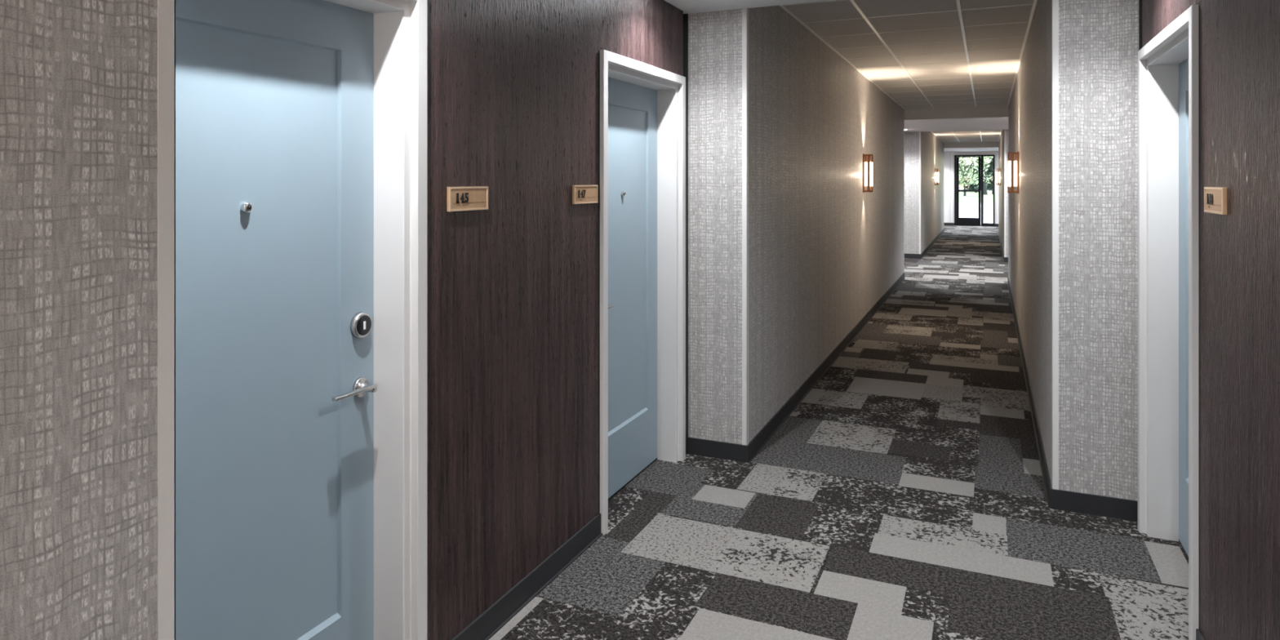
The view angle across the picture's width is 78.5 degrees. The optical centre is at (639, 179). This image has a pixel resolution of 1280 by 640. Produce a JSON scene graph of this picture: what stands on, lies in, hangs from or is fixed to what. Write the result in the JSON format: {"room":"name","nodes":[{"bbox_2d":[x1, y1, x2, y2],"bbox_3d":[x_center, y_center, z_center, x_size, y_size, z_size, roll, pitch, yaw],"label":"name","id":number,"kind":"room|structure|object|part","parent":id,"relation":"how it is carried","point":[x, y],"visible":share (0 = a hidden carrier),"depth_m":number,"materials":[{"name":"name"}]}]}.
{"room":"apartment hallway","nodes":[
{"label":"apartment hallway","id":0,"kind":"room"},
{"bbox_2d":[0,0,943,639],"bbox_3d":[3.417,0.181,11.624,0.765,2.750,33.220,0,0,24],"label":"wall","id":1,"kind":"structure","parent":0,"point":[513,85],"depth_m":2.66,"materials":[{"name":"paper"}]},
{"bbox_2d":[157,0,175,639],"bbox_3d":[-0.778,0.260,1.273,0.029,2.408,0.029,0,0,24],"label":"trim","id":2,"kind":"structure","parent":1,"relation":"attached to","point":[166,8],"depth_m":1.27,"materials":[{"name":"plastic"}]},
{"bbox_2d":[175,0,426,639],"bbox_3d":[-0.932,0.492,1.930,0.190,2.128,1.020,0,0,24],"label":"door","id":3,"kind":"structure","parent":1,"relation":"in","point":[301,125],"depth_m":2.11,"materials":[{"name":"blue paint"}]},
{"bbox_3d":[-0.803,0.600,2.211,0.018,0.010,0.158,0,0,24],"label":"lever","id":4,"kind":"part","parent":3,"relation":"part of","materials":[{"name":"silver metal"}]},
{"bbox_3d":[-0.794,0.607,2.282,0.057,0.057,0.057,0,0,24],"label":"handle","id":5,"kind":"part","parent":3,"relation":"part of","materials":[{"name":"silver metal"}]},
{"bbox_3d":[-0.930,0.492,1.929,0.185,2.128,1.020,0,0,24],"label":"frame","id":6,"kind":"part","parent":3,"relation":"part of","materials":[{"name":"white paint"}]},
{"bbox_2d":[447,186,488,211],"bbox_3d":[-0.561,0.062,2.565,0.012,0.078,0.208,0,0,24],"label":"number plaque","id":7,"kind":"object","parent":1,"relation":"attached to","point":[459,198],"visible":1,"depth_m":2.55,"materials":[{"name":"beige wood"}]},
{"bbox_2d":[572,185,597,204],"bbox_3d":[-0.231,0.062,3.310,0.012,0.078,0.208,0,0,24],"label":"number plaque","id":8,"kind":"object","parent":1,"relation":"attached to","point":[581,194],"visible":1,"depth_m":3.29,"materials":[{"name":"beige wood"}]},
{"bbox_2d":[598,47,599,513],"bbox_3d":[-0.200,0.487,3.447,0.046,2.137,0.012,0,0,24],"label":"trim","id":9,"kind":"structure","parent":1,"relation":"attached to","point":[598,47],"depth_m":3.44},
{"bbox_2d":[600,48,685,534],"bbox_3d":[-0.039,0.492,3.941,0.190,2.128,1.020,0,0,24],"label":"door","id":10,"kind":"structure","parent":1,"relation":"in","point":[642,105],"depth_m":4.16,"materials":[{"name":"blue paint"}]},
{"bbox_2d":[683,75,688,454],"bbox_3d":[0.235,0.487,4.427,0.046,2.137,0.091,0,0,24],"label":"trim","id":11,"kind":"structure","parent":1,"relation":"attached to","point":[686,77],"depth_m":4.44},
{"bbox_2d":[683,13,688,77],"bbox_3d":[0.252,-0.762,4.465,0.046,0.363,0.006,0,0,24],"label":"trim","id":12,"kind":"structure","parent":1,"relation":"attached to","point":[685,15],"depth_m":4.46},
{"bbox_2d":[451,228,944,639],"bbox_3d":[3.612,1.510,11.526,0.362,0.092,33.200,0,0,24],"label":"baseboard","id":13,"kind":"structure","parent":1,"relation":"attached to","point":[500,613],"depth_m":3.36,"materials":[{"name":"black rubber"}]},
{"bbox_2d":[742,8,748,445],"bbox_3d":[0.583,0.260,4.335,0.029,2.408,0.029,0,0,24],"label":"trim","id":14,"kind":"structure","parent":1,"relation":"attached to","point":[745,11],"depth_m":4.32,"materials":[{"name":"plastic"}]},
{"bbox_2d":[862,153,873,192],"bbox_3d":[2.425,-0.069,8.326,0.101,0.410,0.100,0,0,24],"label":"wall sconce","id":15,"kind":"object","parent":1,"relation":"attached to","point":[868,166],"visible":1,"depth_m":8.29,"materials":[{"name":"orange metal"}]},
{"bbox_3d":[2.433,-0.059,8.322,0.074,0.250,0.064,0,0,24],"label":"lamp shade","id":16,"kind":"part","parent":15,"relation":"part of","materials":[{"name":"white glass"}]},
{"bbox_2d":[903,120,904,272],"bbox_3d":[4.152,0.260,12.367,0.029,2.408,0.029,0,0,24],"label":"trim","id":17,"kind":"structure","parent":1,"relation":"attached to","point":[904,120],"depth_m":12.36,"materials":[{"name":"plastic"}]},
{"bbox_2d":[919,131,920,253],"bbox_3d":[5.515,0.260,15.433,0.029,2.408,0.029,0,0,24],"label":"trim","id":18,"kind":"structure","parent":1,"relation":"attached to","point":[919,131],"depth_m":15.42,"materials":[{"name":"plastic"}]},
{"bbox_2d":[934,168,938,185],"bbox_3d":[7.358,-0.069,19.426,0.101,0.410,0.100,0,0,24],"label":"wall sconce","id":19,"kind":"object","parent":1,"relation":"attached to","point":[936,173],"visible":1,"depth_m":19.39,"materials":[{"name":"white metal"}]},
{"bbox_2d":[488,225,1188,639],"bbox_3d":[4.439,1.556,11.159,2.550,0.001,33.200,0,0,24],"label":"floor","id":20,"kind":"structure","parent":0,"point":[903,497],"depth_m":3.46,"materials":[{"name":"carpet"}]},
{"bbox_2d":[663,0,1037,151],"bbox_3d":[4.447,-1.079,11.155,3.029,0.270,33.200,0,0,24],"label":"ceiling","id":21,"kind":"structure","parent":0,"point":[952,66],"depth_m":6.70,"materials":[{"name":"paint"}]},
{"bbox_2d":[943,151,998,226],"bbox_3d":[11.229,0.056,26.416,3.029,3.400,0.200,0,0,24],"label":"wall","id":22,"kind":"structure","parent":0,"point":[946,154],"depth_m":26.63,"materials":[{"name":"paint"}]},
{"bbox_2d":[943,222,998,226],"bbox_3d":[11.187,1.510,26.321,2.189,0.092,0.009,0,0,24],"label":"baseboard","id":23,"kind":"structure","parent":22,"relation":"attached to","point":[944,224],"depth_m":26.60,"materials":[{"name":"black rubber"}]},
{"bbox_2d":[950,151,996,223],"bbox_3d":[11.177,0.260,26.314,1.435,2.408,0.030,0,0,24],"label":"trim","id":24,"kind":"structure","parent":22,"relation":"attached to","point":[953,154],"depth_m":26.55,"materials":[{"name":"white paint"}]},
{"bbox_2d":[954,155,995,226],"bbox_3d":[11.261,0.363,26.397,1.250,2.385,0.190,0,0,24],"label":"door","id":25,"kind":"structure","parent":22,"relation":"in","point":[979,221],"depth_m":26.32,"materials":[{"name":"black metal"}]},
{"bbox_3d":[11.090,0.385,26.459,0.764,2.319,0.045,0,0,24],"label":"frame","id":26,"kind":"part","parent":25,"relation":"part of","materials":[{"name":"black metal"}]},
{"bbox_3d":[11.647,1.506,26.214,0.295,0.100,0.050,0,0,24],"label":"sidelight sill","id":27,"kind":"part","parent":25,"relation":"part of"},
{"bbox_2d":[998,0,1279,639],"bbox_3d":[5.483,0.181,10.706,0.771,2.750,33.220,0,0,24],"label":"wall","id":28,"kind":"structure","parent":0,"point":[1099,39],"depth_m":3.58,"materials":[{"name":"paper"}]},
{"bbox_2d":[995,168,1000,185],"bbox_3d":[8.630,-0.069,18.861,0.101,0.410,0.100,0,0,24],"label":"wall sconce","id":29,"kind":"object","parent":28,"relation":"attached to","point":[998,173],"visible":1,"depth_m":18.83,"materials":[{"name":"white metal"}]},
{"bbox_2d":[1004,129,1005,257],"bbox_3d":[6.902,0.260,14.816,0.029,2.408,0.029,0,0,24],"label":"trim","id":30,"kind":"structure","parent":28,"relation":"attached to","point":[1004,130],"depth_m":14.80,"materials":[{"name":"plastic"}]},
{"bbox_2d":[1007,151,1018,193],"bbox_3d":[3.697,-0.069,7.761,0.101,0.410,0.100,0,0,24],"label":"wall sconce","id":31,"kind":"object","parent":28,"relation":"attached to","point":[1011,165],"visible":1,"depth_m":7.73,"materials":[{"name":"orange metal"}]},
{"bbox_3d":[3.689,-0.059,7.764,0.074,0.250,0.064,0,0,24],"label":"lamp shade","id":32,"kind":"part","parent":31,"relation":"part of","materials":[{"name":"white glass"}]},
{"bbox_2d":[1051,0,1058,489],"bbox_3d":[1.970,0.260,3.719,0.029,2.408,0.029,0,0,24],"label":"trim","id":33,"kind":"structure","parent":28,"relation":"attached to","point":[1055,3],"depth_m":3.71,"materials":[{"name":"plastic"}]},
{"bbox_2d":[998,230,1204,639],"bbox_3d":[5.279,1.510,10.786,0.368,0.092,33.200,0,0,24],"label":"baseboard","id":34,"kind":"structure","parent":28,"relation":"attached to","point":[1060,500],"depth_m":3.68,"materials":[{"name":"black rubber"}]},
{"bbox_2d":[1138,0,1142,50],"bbox_3d":[2.293,-0.762,3.558,0.046,0.363,0.006,0,0,24],"label":"trim","id":35,"kind":"structure","parent":28,"relation":"attached to","point":[1140,1],"depth_m":3.56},
{"bbox_2d":[1137,4,1198,639],"bbox_3d":[2.098,0.492,2.990,0.190,2.128,1.020,0,0,24],"label":"door","id":36,"kind":"structure","parent":28,"relation":"in","point":[1168,64],"depth_m":3.38,"materials":[{"name":"white paint"}]},
{"bbox_2d":[1198,0,1199,630],"bbox_3d":[1.840,0.487,2.541,0.046,2.137,0.012,0,0,24],"label":"trim","id":37,"kind":"structure","parent":28,"relation":"attached to","point":[1199,1],"depth_m":2.54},
{"bbox_2d":[1204,186,1226,214],"bbox_3d":[1.726,0.062,2.352,0.012,0.078,0.208,0,0,24],"label":"number plaque","id":38,"kind":"object","parent":28,"relation":"attached to","point":[1215,197],"visible":1,"depth_m":2.33,"materials":[{"name":"beige wood"}]},
{"label":"outside","id":39,"kind":"structure","parent":0,"visible":0},
{"bbox_2d":[959,188,992,203],"bbox_3d":[40.205,1.696,90.468,120.000,0.320,82.000,0,0,24],"label":"lawn","id":40,"kind":"structure","parent":39,"point":[971,197],"depth_m":68.88,"materials":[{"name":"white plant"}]},
{"bbox_2d":[959,161,991,192],"bbox_3d":[40.347,-0.431,94.591,5.969,3.932,7.119,0,0,24],"label":"tree","id":41,"kind":"object","parent":40,"relation":"on","point":[971,186],"visible":0.12,"depth_m":93.78,"materials":[{"name":"green plant"}]},
{"bbox_2d":[959,156,992,195],"bbox_3d":[30.906,-1.974,73.990,5.436,7.018,6.760,0,0,24],"label":"tree","id":42,"kind":"object","parent":40,"relation":"on","point":[964,176],"visible":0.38,"depth_m":72.91,"materials":[{"name":"green plant"}]},
{"bbox_2d":[964,157,992,194],"bbox_3d":[37.671,-1.905,84.242,5.392,6.880,4.639,0,0,24],"label":"tree","id":43,"kind":"object","parent":40,"relation":"on","point":[990,187],"visible":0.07,"depth_m":83.43,"materials":[{"name":"green plant"}]},
{"bbox_2d":[976,156,992,195],"bbox_3d":[35.824,-2.139,79.552,3.381,7.349,3.983,0,0,24],"label":"tree","id":44,"kind":"object","parent":40,"relation":"on","point":[990,167],"visible":0.11,"depth_m":79.79,"materials":[{"name":"green plant"}]},
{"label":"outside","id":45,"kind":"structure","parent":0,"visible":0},
{"bbox_2d":[959,202,992,222],"bbox_3d":[17.625,1.711,39.660,60.000,0.290,29.200,0,0,24],"label":"pavement","id":46,"kind":"structure","parent":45,"point":[966,210],"depth_m":39.14,"materials":[{"name":"concrete"}]}
]}

